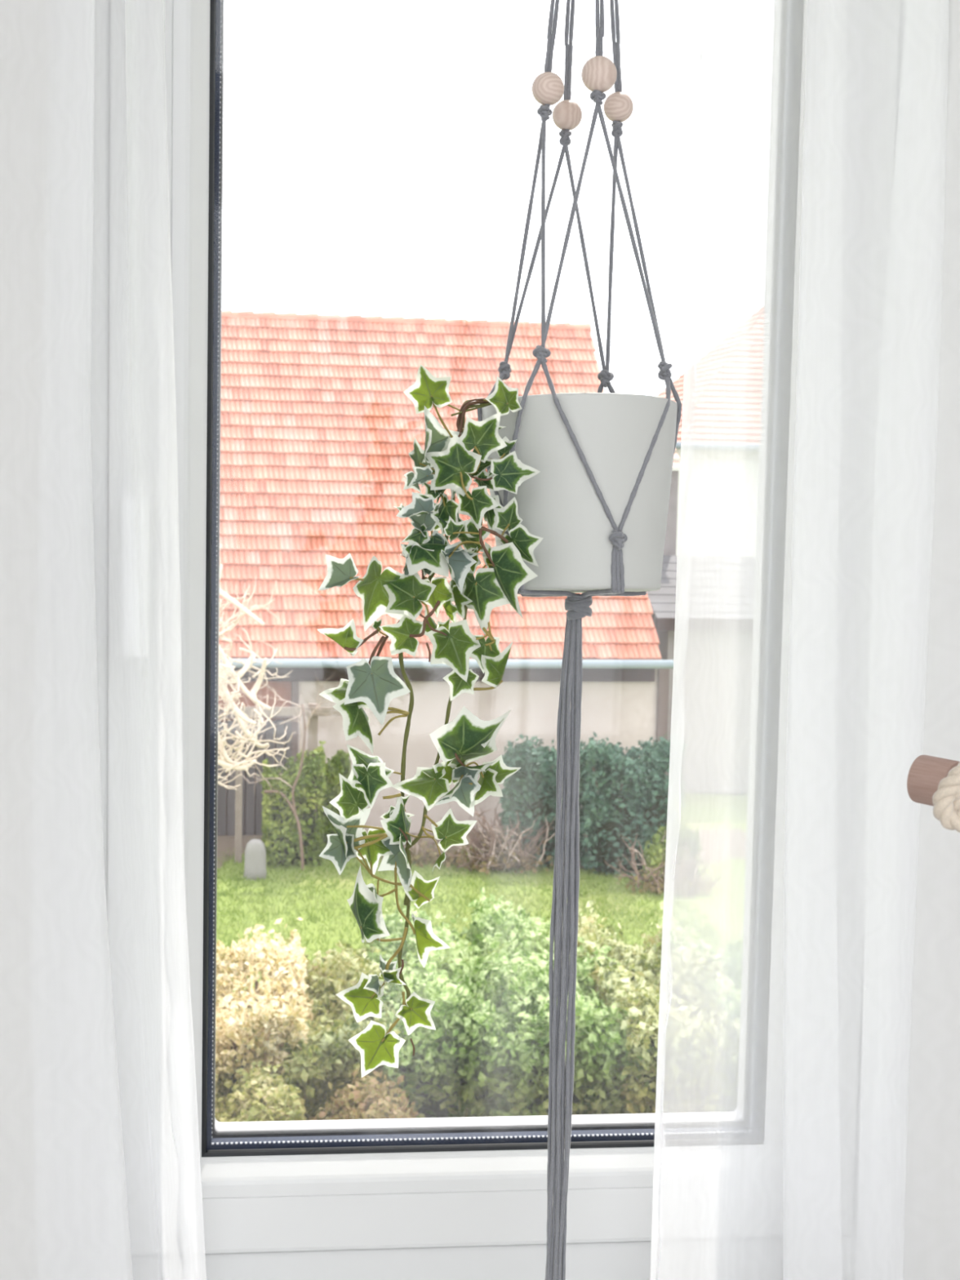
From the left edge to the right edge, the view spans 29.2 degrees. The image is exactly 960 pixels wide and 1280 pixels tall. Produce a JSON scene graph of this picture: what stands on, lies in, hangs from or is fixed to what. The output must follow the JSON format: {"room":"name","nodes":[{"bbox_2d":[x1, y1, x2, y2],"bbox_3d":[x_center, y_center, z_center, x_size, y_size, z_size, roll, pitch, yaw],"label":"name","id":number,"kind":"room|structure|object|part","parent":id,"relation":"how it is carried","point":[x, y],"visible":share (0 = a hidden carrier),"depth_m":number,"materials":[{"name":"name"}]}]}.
{"room":"living room","nodes":[
{"label":"living room","id":0,"kind":"room"},
{"bbox_3d":[0.116,-1.165,-0.662,3.850,0.200,4.370,1,5,-7],"label":"ceiling","id":1,"kind":"structure","parent":0,"visible":0},
{"bbox_2d":[476,0,681,1279],"bbox_3d":[0.082,-0.339,1.399,0.151,1.806,0.147,-2,6,-35],"label":"hanger","id":2,"kind":"object","parent":1,"relation":"hanging from","point":[599,73],"visible":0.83,"depth_m":1.42,"materials":[{"name":"grey fabric"}]},
{"bbox_3d":[0.011,-0.146,1.409,0.026,0.127,0.075,1,5,-7],"label":"cord","id":3,"kind":"part","parent":2,"relation":"part of","materials":[{"name":"grey fabric"}]},
{"bbox_3d":[0.028,-0.139,1.369,0.031,0.149,0.021,3,5,21],"label":"cord","id":4,"kind":"part","parent":2,"relation":"part of","materials":[{"name":"grey fabric"}]},
{"bbox_3d":[0.035,-0.307,1.424,0.028,0.201,0.023,1,5,-7],"label":"cord","id":5,"kind":"part","parent":2,"relation":"part of","materials":[{"name":"grey fabric"}]},
{"bbox_3d":[0.043,-0.304,1.445,0.056,0.189,0.004,-2,6,-31],"label":"cord","id":6,"kind":"part","parent":2,"relation":"part of","materials":[{"name":"grey fabric"}]},
{"bbox_3d":[0.054,-0.053,1.447,0.040,0.044,0.065,1,5,-7],"label":"cord","id":7,"kind":"part","parent":2,"relation":"part of","materials":[{"name":"grey fabric"}]},
{"bbox_3d":[0.048,-0.308,1.387,0.004,0.193,0.065,1,5,-1],"label":"cord","id":8,"kind":"part","parent":2,"relation":"part of","materials":[{"name":"grey fabric"}]},
{"bbox_3d":[0.050,-0.053,1.396,0.060,0.052,0.041,1,5,-7],"label":"cord","id":9,"kind":"part","parent":2,"relation":"part of","materials":[{"name":"grey fabric"}]},
{"bbox_3d":[0.069,-0.603,1.414,0.005,0.361,0.056,5,6,34],"label":"hanging cord","id":10,"kind":"part","parent":2,"relation":"part of","materials":[{"name":"grey fabric"}]},
{"bbox_3d":[0.071,-0.603,1.414,0.004,0.361,0.056,5,6,34],"label":"hanging cord","id":11,"kind":"part","parent":2,"relation":"part of","materials":[{"name":"grey fabric"}]},
{"bbox_3d":[0.077,-0.599,1.436,0.016,0.372,0.007,1,5,-7],"label":"hanging cord","id":12,"kind":"part","parent":2,"relation":"part of","materials":[{"name":"grey fabric"}]},
{"bbox_3d":[0.068,-0.311,1.377,0.048,0.201,0.039,1,5,-7],"label":"cord","id":13,"kind":"part","parent":2,"relation":"part of","materials":[{"name":"grey fabric"}]},
{"bbox_3d":[0.080,-0.599,1.436,0.016,0.372,0.006,1,5,-7],"label":"hanging cord","id":14,"kind":"part","parent":2,"relation":"part of","materials":[{"name":"grey fabric"}]},
{"bbox_2d":[481,392,677,593],"bbox_3d":[0.075,-0.111,1.426,0.151,0.154,0.150,1,5,-7],"label":"flower pot","id":15,"kind":"object","parent":2,"relation":"hanging from","point":[560,504],"visible":0.78,"depth_m":1.36,"materials":[{"name":"white ceramic"}]},
{"bbox_2d":[317,364,543,1077],"bbox_3d":[-0.040,0.058,1.361,0.162,0.523,0.103,1,5,-7],"label":"ivy plant","id":16,"kind":"object","parent":15,"relation":"in","point":[447,460],"visible":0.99,"depth_m":1.34,"materials":[{"name":"green plant"}]},
{"bbox_3d":[-0.090,-0.044,1.339,0.010,0.003,0.002,1,5,1],"label":"stem","id":17,"kind":"part","parent":16,"relation":"part of","materials":[{"name":"green plant"}]},
{"bbox_3d":[-0.086,0.000,1.337,0.025,0.016,0.003,1,5,-3],"label":"stem","id":18,"kind":"part","parent":16,"relation":"part of","materials":[{"name":"brown plant"}]},
{"bbox_3d":[-0.083,0.137,1.339,0.027,0.004,0.002,1,5,0],"label":"stem","id":19,"kind":"part","parent":16,"relation":"part of","materials":[{"name":"plant"}]},
{"bbox_3d":[-0.084,0.145,1.337,0.032,0.010,0.003,1,5,-1],"label":"stem","id":20,"kind":"part","parent":16,"relation":"part of","materials":[{"name":"green plant"}]},
{"bbox_3d":[-0.080,0.147,1.336,0.027,0.013,0.003,1,5,-2],"label":"stem","id":21,"kind":"part","parent":16,"relation":"part of","materials":[{"name":"green plant"}]},
{"bbox_3d":[-0.076,0.009,1.339,0.013,0.025,0.003,0,5,-10],"label":"stem","id":22,"kind":"part","parent":16,"relation":"part of","materials":[{"name":"brown plant"}]},
{"bbox_3d":[-0.072,0.215,1.345,0.032,0.012,0.003,1,5,1],"label":"stem","id":23,"kind":"part","parent":16,"relation":"part of","materials":[{"name":"brown plant"}]},
{"bbox_3d":[-0.066,0.175,1.346,0.028,0.008,0.002,1,5,1],"label":"stem","id":24,"kind":"part","parent":16,"relation":"part of","materials":[{"name":"brown plant"}]},
{"bbox_3d":[-0.067,0.185,1.346,0.014,0.008,0.002,1,5,-2],"label":"stem","id":25,"kind":"part","parent":16,"relation":"part of","materials":[{"name":"plant"}]},
{"bbox_3d":[-0.064,0.114,1.343,0.014,0.005,0.003,1,5,-1],"label":"stem","id":26,"kind":"part","parent":16,"relation":"part of","materials":[{"name":"green plant"}]},
{"bbox_3d":[-0.064,0.062,1.345,0.022,0.016,0.002,1,5,-4],"label":"stem","id":27,"kind":"part","parent":16,"relation":"part of","materials":[{"name":"green plant"}]},
{"bbox_3d":[-0.063,0.276,1.345,0.018,0.037,0.004,0,5,-12],"label":"stem","id":28,"kind":"part","parent":16,"relation":"part of","materials":[{"name":"plant"}]},
{"bbox_3d":[-0.061,0.228,1.345,0.017,0.037,0.003,0,5,-10],"label":"stem","id":29,"kind":"part","parent":16,"relation":"part of","materials":[{"name":"plant"}]},
{"bbox_3d":[-0.061,0.053,1.344,0.018,0.003,0.002,1,5,0],"label":"stem","id":30,"kind":"part","parent":16,"relation":"part of","materials":[{"name":"green plant"}]},
{"bbox_3d":[-0.065,0.051,1.345,0.027,0.006,0.003,1,5,1],"label":"stem","id":31,"kind":"part","parent":16,"relation":"part of","materials":[{"name":"green plant"}]},
{"bbox_3d":[-0.059,0.241,1.347,0.007,0.015,0.002,0,5,-11],"label":"stem","id":32,"kind":"part","parent":16,"relation":"part of","materials":[{"name":"plant"}]},
{"bbox_3d":[-0.057,0.142,1.340,0.008,0.013,0.002,2,5,7],"label":"stem","id":33,"kind":"part","parent":16,"relation":"part of","materials":[{"name":"plant"}]},
{"bbox_3d":[-0.055,0.191,1.347,0.016,0.048,0.008,1,5,-7],"label":"stem","id":34,"kind":"part","parent":16,"relation":"part of","materials":[{"name":"plant"}]},
{"bbox_3d":[-0.054,0.191,1.359,0.006,0.011,0.005,-3,6,-39],"label":"stem","id":35,"kind":"part","parent":16,"relation":"part of","materials":[{"name":"plant"}]},
{"bbox_3d":[-0.050,0.298,1.349,0.004,0.013,0.002,3,5,16],"label":"stem","id":36,"kind":"part","parent":16,"relation":"part of","materials":[{"name":"plant"}]},
{"bbox_3d":[-0.044,0.184,1.345,0.017,0.013,0.002,2,5,4],"label":"stem","id":37,"kind":"part","parent":16,"relation":"part of","materials":[{"name":"plant"}]},
{"bbox_3d":[-0.040,-0.015,1.331,0.022,0.027,0.004,1,5,-7],"label":"stem","id":38,"kind":"part","parent":16,"relation":"part of","materials":[{"name":"brown plant"}]},
{"bbox_3d":[-0.038,0.140,1.343,0.010,0.009,0.002,2,5,4],"label":"stem","id":39,"kind":"part","parent":16,"relation":"part of","materials":[{"name":"green plant"}]},
{"bbox_3d":[-0.037,0.009,1.332,0.004,0.014,0.002,3,5,17],"label":"stem","id":40,"kind":"part","parent":16,"relation":"part of","materials":[{"name":"plant"}]},
{"bbox_3d":[-0.036,0.132,1.343,0.011,0.010,0.002,2,5,4],"label":"stem","id":41,"kind":"part","parent":16,"relation":"part of","materials":[{"name":"green plant"}]},
{"bbox_3d":[-0.030,-0.008,1.332,0.020,0.015,0.002,1,5,4],"label":"stem","id":42,"kind":"part","parent":16,"relation":"part of","materials":[{"name":"plant"}]},
{"bbox_3d":[-0.028,-0.163,1.347,0.018,0.031,0.002,2,5,9],"label":"stem","id":43,"kind":"part","parent":16,"relation":"part of","materials":[{"name":"green plant"}]},
{"bbox_3d":[-0.018,0.081,1.339,0.016,0.023,0.003,2,5,9],"label":"stem","id":44,"kind":"part","parent":16,"relation":"part of","materials":[{"name":"brown plant"}]},
{"bbox_3d":[0.009,-0.169,1.373,0.072,0.020,0.011,-3,7,-40],"label":"stem","id":45,"kind":"part","parent":16,"relation":"part of","materials":[{"name":"plant"}]},
{"bbox_3d":[-0.010,-0.111,1.330,0.010,0.021,0.002,2,5,11],"label":"stem","id":46,"kind":"part","parent":16,"relation":"part of","materials":[{"name":"green plant"}]},
{"bbox_3d":[-0.007,-0.130,1.333,0.015,0.020,0.003,1,5,-7],"label":"stem","id":47,"kind":"part","parent":16,"relation":"part of","materials":[{"name":"plant"}]},
{"bbox_3d":[0.010,-0.165,1.374,0.009,0.031,0.071,6,7,43],"label":"stem","id":48,"kind":"part","parent":16,"relation":"part of","materials":[{"name":"brown plant"}]},
{"bbox_3d":[0.001,-0.119,1.333,0.030,0.007,0.002,1,5,0],"label":"stem","id":49,"kind":"part","parent":16,"relation":"part of","materials":[{"name":"brown plant"}]},
{"bbox_3d":[0.002,-0.004,1.339,0.012,0.008,0.002,1,5,-3],"label":"stem","id":50,"kind":"part","parent":16,"relation":"part of","materials":[{"name":"plant"}]},
{"bbox_3d":[0.005,-0.067,1.330,0.013,0.028,0.003,2,5,12],"label":"stem","id":51,"kind":"part","parent":16,"relation":"part of","materials":[{"name":"brown plant"}]},
{"bbox_3d":[0.006,0.033,1.340,0.022,0.008,0.002,1,5,-2],"label":"stem","id":52,"kind":"part","parent":16,"relation":"part of","materials":[{"name":"green plant"}]},
{"bbox_3d":[0.006,-0.004,1.338,0.009,0.010,0.002,2,5,6],"label":"stem","id":53,"kind":"part","parent":16,"relation":"part of","materials":[{"name":"plant"}]},
{"bbox_3d":[0.007,-0.004,1.339,0.007,0.018,0.003,1,5,-7],"label":"stem","id":54,"kind":"part","parent":16,"relation":"part of","materials":[{"name":"plant"}]},
{"bbox_3d":[0.011,-0.076,1.330,0.021,0.012,0.003,1,5,3],"label":"stem","id":55,"kind":"part","parent":16,"relation":"part of","materials":[{"name":"brown plant"}]},
{"bbox_3d":[0.073,-0.146,1.360,0.059,0.131,0.034,1,5,-7],"label":"cord","id":56,"kind":"part","parent":2,"relation":"part of","materials":[{"name":"grey fabric"}]},
{"bbox_3d":[0.084,-0.303,1.465,0.044,0.192,0.004,-1,5,-22],"label":"cord","id":57,"kind":"part","parent":2,"relation":"part of","materials":[{"name":"grey fabric"}]},
{"bbox_3d":[0.088,-0.606,1.405,0.004,0.354,0.068,1,5,-7],"label":"hanging cord","id":58,"kind":"part","parent":2,"relation":"part of","materials":[{"name":"grey fabric"}]},
{"bbox_3d":[0.088,-0.052,1.388,0.006,0.053,0.066,-1,5,-22],"label":"cord","id":59,"kind":"part","parent":2,"relation":"part of","materials":[{"name":"grey fabric"}]},
{"bbox_3d":[0.066,-0.146,1.484,0.068,0.132,0.020,0,5,-16],"label":"cord","id":60,"kind":"part","parent":2,"relation":"part of","materials":[{"name":"grey fabric"}]},
{"bbox_3d":[0.091,-0.606,1.405,0.005,0.354,0.069,1,5,-7],"label":"hanging cord","id":61,"kind":"part","parent":2,"relation":"part of","materials":[{"name":"grey fabric"}]},
{"bbox_3d":[0.090,-0.052,1.389,0.006,0.053,0.066,-1,5,-23],"label":"cord","id":62,"kind":"part","parent":2,"relation":"part of","materials":[{"name":"grey fabric"}]},
{"bbox_3d":[0.092,-0.052,1.389,0.009,0.053,0.066,-1,5,-23],"label":"cord","id":63,"kind":"part","parent":2,"relation":"part of","materials":[{"name":"grey fabric"}]},
{"bbox_3d":[0.120,-0.146,1.476,0.046,0.128,0.017,6,7,42],"label":"cord","id":64,"kind":"part","parent":2,"relation":"part of","materials":[{"name":"grey fabric"}]},
{"bbox_3d":[0.104,-0.304,1.456,0.004,0.197,0.038,1,5,-2],"label":"cord","id":65,"kind":"part","parent":2,"relation":"part of","materials":[{"name":"grey fabric"}]},
{"bbox_3d":[0.097,-0.600,1.428,0.038,0.369,0.004,5,7,41],"label":"hanging cord","id":66,"kind":"part","parent":2,"relation":"part of","materials":[{"name":"grey fabric"}]},
{"bbox_3d":[0.100,-0.600,1.428,0.039,0.369,0.004,6,7,41],"label":"hanging cord","id":67,"kind":"part","parent":2,"relation":"part of","materials":[{"name":"grey fabric"}]},
{"bbox_3d":[0.107,-0.053,1.439,0.074,0.048,0.011,-3,7,-40],"label":"cord","id":68,"kind":"part","parent":2,"relation":"part of","materials":[{"name":"grey fabric"}]},
{"bbox_3d":[0.115,-0.307,1.394,0.060,0.210,0.016,1,5,-7],"label":"cord","id":69,"kind":"part","parent":2,"relation":"part of","materials":[{"name":"grey fabric"}]},
{"bbox_3d":[0.123,-0.302,1.416,0.004,0.194,0.067,-3,6,-37],"label":"cord","id":70,"kind":"part","parent":2,"relation":"part of","materials":[{"name":"grey fabric"}]},
{"bbox_3d":[0.127,-0.142,1.376,0.017,0.123,0.067,5,6,34],"label":"cord","id":71,"kind":"part","parent":2,"relation":"part of","materials":[{"name":"grey fabric"}]},
{"bbox_3d":[0.143,-0.143,1.431,0.021,0.131,0.055,1,5,-7],"label":"cord","id":72,"kind":"part","parent":2,"relation":"part of","materials":[{"name":"grey fabric"}]},
{"bbox_3d":[-0.188,0.030,1.795,3.850,3.020,0.350,1,5,-7],"label":"wall","id":73,"kind":"structure","parent":0,"visible":0},
{"bbox_2d":[164,0,655,1279],"bbox_3d":[0.024,-0.240,1.621,0.844,1.783,0.175,1,5,-7],"label":"window","id":74,"kind":"structure","parent":73,"relation":"in","point":[462,1197],"depth_m":1.67,"materials":[{"name":"white plastic"}]},
{"bbox_3d":[0.019,-0.267,1.666,0.784,1.738,0.081,1,5,-7],"label":"fixed frame","id":75,"kind":"part","parent":74,"relation":"part of","materials":[{"name":"white plastic"}]},
{"bbox_3d":[-0.137,-1.140,1.463,2.950,0.020,0.110,1,5,-7],"label":"curtain rod","id":76,"kind":"object","parent":73,"relation":"attached to","visible":0},
{"bbox_2d":[0,0,206,1279],"bbox_3d":[-0.416,0.096,1.496,0.410,2.470,0.072,1,5,-7],"label":"curtain","id":77,"kind":"object","parent":76,"relation":"hanging from","point":[100,1168],"visible":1,"depth_m":1.49,"materials":[{"name":"white fabric"}]},
{"bbox_2d":[649,0,959,1279],"bbox_3d":[0.460,0.106,1.591,0.607,2.470,0.075,1,5,-7],"label":"curtain","id":78,"kind":"object","parent":76,"relation":"hanging from","point":[807,1117],"visible":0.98,"depth_m":1.56,"materials":[{"name":"white fabric"}]},
{"bbox_3d":[1.899,0.258,-0.324,0.200,2.620,4.370,1,5,-7],"label":"wall","id":79,"kind":"structure","parent":0,"visible":0},
{"bbox_2d":[906,755,959,806],"bbox_3d":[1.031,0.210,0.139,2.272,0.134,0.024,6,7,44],"label":"wooden peg","id":80,"kind":"object","parent":79,"relation":"attached to","point":[926,772],"visible":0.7,"depth_m":0.91,"materials":[{"name":"brown wood"}]},
{"bbox_2d":[932,762,959,832],"bbox_3d":[0.245,0.202,0.893,0.043,0.294,0.061,5,6,39],"label":"rope loop","id":81,"kind":"object","parent":80,"relation":"hanging from","point":[946,800],"visible":1,"depth_m":0.87,"materials":[{"name":"fabric"}]},
{"label":"outside","id":82,"kind":"structure","parent":0,"visible":0},
{"bbox_2d":[216,835,663,995],"bbox_3d":[0.131,1.662,32.666,60.000,0.100,58.000,1,5,-7],"label":"lawn","id":83,"kind":"structure","parent":82,"point":[245,908],"depth_m":19.59,"materials":[{"name":"green plant"}]},
{"bbox_2d":[243,839,266,879],"bbox_3d":[-2.499,2.459,20.476,0.270,0.490,0.199,1,5,-7],"label":"stone","id":84,"kind":"object","parent":83,"relation":"on","point":[255,851],"visible":0.79,"depth_m":20.40,"materials":[{"name":"white stone"}]},
{"bbox_2d":[217,543,295,790],"bbox_3d":[-1.289,1.504,8.727,0.832,4.532,1.081,1,5,-3],"label":"bare tree","id":85,"kind":"object","parent":83,"relation":"on","point":[224,692],"visible":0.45,"depth_m":8.50,"materials":[{"name":"beige plant"}]},
{"bbox_2d":[214,1059,306,1122],"bbox_3d":[-1.376,3.042,10.503,0.819,1.114,0.934,1,5,-7],"label":"shrub","id":86,"kind":"object","parent":83,"relation":"on","point":[277,1095],"visible":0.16,"depth_m":10.57,"materials":[{"name":"green plant"}]},
{"bbox_2d":[214,917,313,1119],"bbox_3d":[-1.623,2.708,11.952,1.104,1.520,2.153,1,5,-7],"label":"shrub","id":87,"kind":"object","parent":83,"relation":"on","point":[251,1024],"visible":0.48,"depth_m":11.42,"materials":[{"name":"beige plant"}]},
{"bbox_2d":[220,659,334,871],"bbox_3d":[-2.363,1.347,21.079,1.383,2.584,1.058,1,5,-7],"label":"young tree","id":88,"kind":"object","parent":83,"relation":"on","point":[292,807],"visible":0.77,"depth_m":20.86,"materials":[{"name":"brown plant"}]},
{"bbox_2d":[273,936,401,1119],"bbox_3d":[-0.970,2.752,12.048,0.840,1.440,2.444,1,5,-7],"label":"shrub","id":89,"kind":"object","parent":83,"relation":"on","point":[333,1058],"visible":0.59,"depth_m":11.18,"materials":[{"name":"green plant"}]},
{"bbox_2d":[308,1067,418,1119],"bbox_3d":[-0.669,3.065,10.473,0.686,1.100,0.879,1,5,-7],"label":"shrub","id":90,"kind":"object","parent":83,"relation":"on","point":[384,1107],"visible":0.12,"depth_m":10.59,"materials":[{"name":"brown plant"}]},
{"bbox_2d":[217,831,588,869],"bbox_3d":[-0.954,2.569,21.594,9.200,0.100,2.703,0,5,-10],"label":"flower bed","id":91,"kind":"object","parent":83,"relation":"on","point":[224,845],"visible":0.08,"depth_m":22.24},
{"bbox_2d":[231,703,342,862],"bbox_3d":[-2.235,1.695,21.265,1.275,1.926,0.140,1,5,-7],"label":"trellis","id":92,"kind":"object","parent":91,"relation":"on","point":[285,711],"visible":0.45,"depth_m":21.18,"materials":[{"name":"grey wood"}]},
{"bbox_3d":[-2.780,1.708,21.212,0.080,1.886,0.080,1,5,-7],"label":"post","id":93,"kind":"part","parent":92,"relation":"part of","materials":[{"name":"grey wood"}]},
{"bbox_3d":[-2.211,0.820,21.139,1.275,0.100,0.040,1,5,-7],"label":"cross rail","id":94,"kind":"part","parent":92,"relation":"part of","materials":[{"name":"grey wood"}]},
{"bbox_3d":[-1.944,1.696,21.320,0.110,1.926,0.100,1,5,-7],"label":"post","id":95,"kind":"part","parent":92,"relation":"part of","materials":[{"name":"grey wood"}]},
{"bbox_2d":[259,740,326,870],"bbox_3d":[-2.159,1.909,21.242,0.782,1.490,0.813,1,5,-7],"label":"shrub","id":96,"kind":"object","parent":91,"relation":"on","point":[282,828],"visible":0.9,"depth_m":21.02,"materials":[{"name":"green plant"}]},
{"bbox_2d":[316,749,351,849],"bbox_3d":[-1.776,1.955,21.834,0.524,1.317,0.609,1,5,-7],"label":"shrub","id":97,"kind":"object","parent":91,"relation":"on","point":[340,762],"visible":0.38,"depth_m":21.70,"materials":[{"name":"green plant"}]},
{"bbox_2d":[379,825,473,869],"bbox_3d":[-0.566,2.446,21.617,1.288,0.514,1.047,-1,5,-20],"label":"brush pile","id":98,"kind":"object","parent":91,"relation":"on","point":[420,852],"visible":0.55,"depth_m":21.47,"materials":[{"name":"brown plant"}]},
{"bbox_2d":[439,800,587,875],"bbox_3d":[0.331,2.275,21.486,1.262,1.085,2.027,6,7,42],"label":"shrub","id":99,"kind":"object","parent":91,"relation":"on","point":[495,855],"visible":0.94,"depth_m":21.24,"materials":[{"name":"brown plant"}]},
{"bbox_2d":[497,733,588,867],"bbox_3d":[0.756,1.873,21.834,1.063,1.563,1.014,1,5,-4],"label":"shrub","id":100,"kind":"object","parent":91,"relation":"on","point":[531,791],"visible":0.56,"depth_m":21.54,"materials":[{"name":"green plant"}]},
{"bbox_2d":[578,732,670,875],"bbox_3d":[1.747,1.901,21.550,1.251,1.609,1.152,1,5,-7],"label":"shrub","id":101,"kind":"object","parent":91,"relation":"on","point":[625,796],"visible":0.87,"depth_m":21.20,"materials":[{"name":"green plant"}]},
{"bbox_2d":[217,310,673,835],"bbox_3d":[-2.412,-1.249,26.347,8.434,6.797,8.738,0,5,-10],"label":"house","id":102,"kind":"structure","parent":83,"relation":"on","point":[319,427],"depth_m":23.42,"materials":[{"name":"tile"}]},
{"bbox_3d":[-3.988,0.897,22.334,3.471,0.090,0.130,0,5,-10],"label":"wall rail","id":103,"kind":"part","parent":102,"relation":"part of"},
{"bbox_3d":[-2.291,1.485,22.686,0.079,1.993,0.140,0,5,-10],"label":"wall post","id":104,"kind":"part","parent":102,"relation":"part of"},
{"bbox_3d":[2.300,1.414,23.495,0.137,2.183,0.150,0,5,-10],"label":"corner post","id":105,"kind":"part","parent":102,"relation":"part of","materials":[{"name":"white paint"}]},
{"bbox_2d":[360,906,534,1118],"bbox_3d":[-0.289,2.704,12.319,1.087,1.523,2.777,1,5,-7],"label":"shrub","id":106,"kind":"object","parent":83,"relation":"on","point":[460,1068],"visible":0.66,"depth_m":11.26,"materials":[{"name":"green plant"}]},
{"bbox_2d":[467,887,656,1115],"bbox_3d":[0.476,2.689,12.455,0.984,1.569,2.933,1,5,-7],"label":"shrub","id":107,"kind":"object","parent":83,"relation":"on","point":[524,959],"visible":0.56,"depth_m":11.38,"materials":[{"name":"green plant"}]},
{"bbox_2d":[576,900,662,1114],"bbox_3d":[1.152,2.732,12.264,0.968,1.560,2.726,1,5,-7],"label":"shrub","id":108,"kind":"object","parent":83,"relation":"on","point":[638,971],"visible":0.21,"depth_m":11.56,"materials":[{"name":"green plant"}]},
{"bbox_2d":[604,833,666,894],"bbox_3d":[2.059,2.445,20.193,1.255,0.713,1.369,3,5,17],"label":"brush pile","id":109,"kind":"object","parent":83,"relation":"on","point":[659,882],"visible":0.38,"depth_m":20.18,"materials":[{"name":"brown plant"}]},
{"bbox_2d":[640,822,666,888],"bbox_3d":[2.139,2.417,20.585,0.682,0.779,0.716,1,5,-7],"label":"shrub","id":110,"kind":"object","parent":83,"relation":"on","point":[653,855],"visible":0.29,"depth_m":20.41,"materials":[{"name":"green plant"}]},
{"bbox_2d":[657,900,663,946],"bbox_3d":[1.852,2.760,12.261,0.956,1.512,2.718,1,5,-7],"label":"shrub","id":111,"kind":"object","parent":83,"relation":"on","point":[661,904],"visible":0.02,"depth_m":13.38,"materials":[{"name":"green plant"}]},
{"bbox_2d":[646,555,676,782],"bbox_3d":[3.458,0.461,27.805,2.191,3.377,2.540,1,5,-7],"label":"shed","id":112,"kind":"object","parent":83,"relation":"on","point":[663,601],"visible":0.12,"depth_m":26.91,"materials":[{"name":"stone"}]},
{"bbox_2d":[650,448,680,608],"bbox_3d":[2.395,-0.802,30.347,1.252,5.406,2.700,1,5,-7],"label":"outbuilding","id":113,"kind":"structure","parent":83,"relation":"on","point":[670,543],"depth_m":29.16,"materials":[{"name":"white paint"}]},
{"bbox_2d":[656,373,684,555],"bbox_3d":[5.335,-2.848,37.751,4.814,8.311,7.838,1,5,-7],"label":"house","id":114,"kind":"structure","parent":83,"relation":"on","point":[678,383],"depth_m":34.69,"materials":[{"name":"paint"}]}
]}

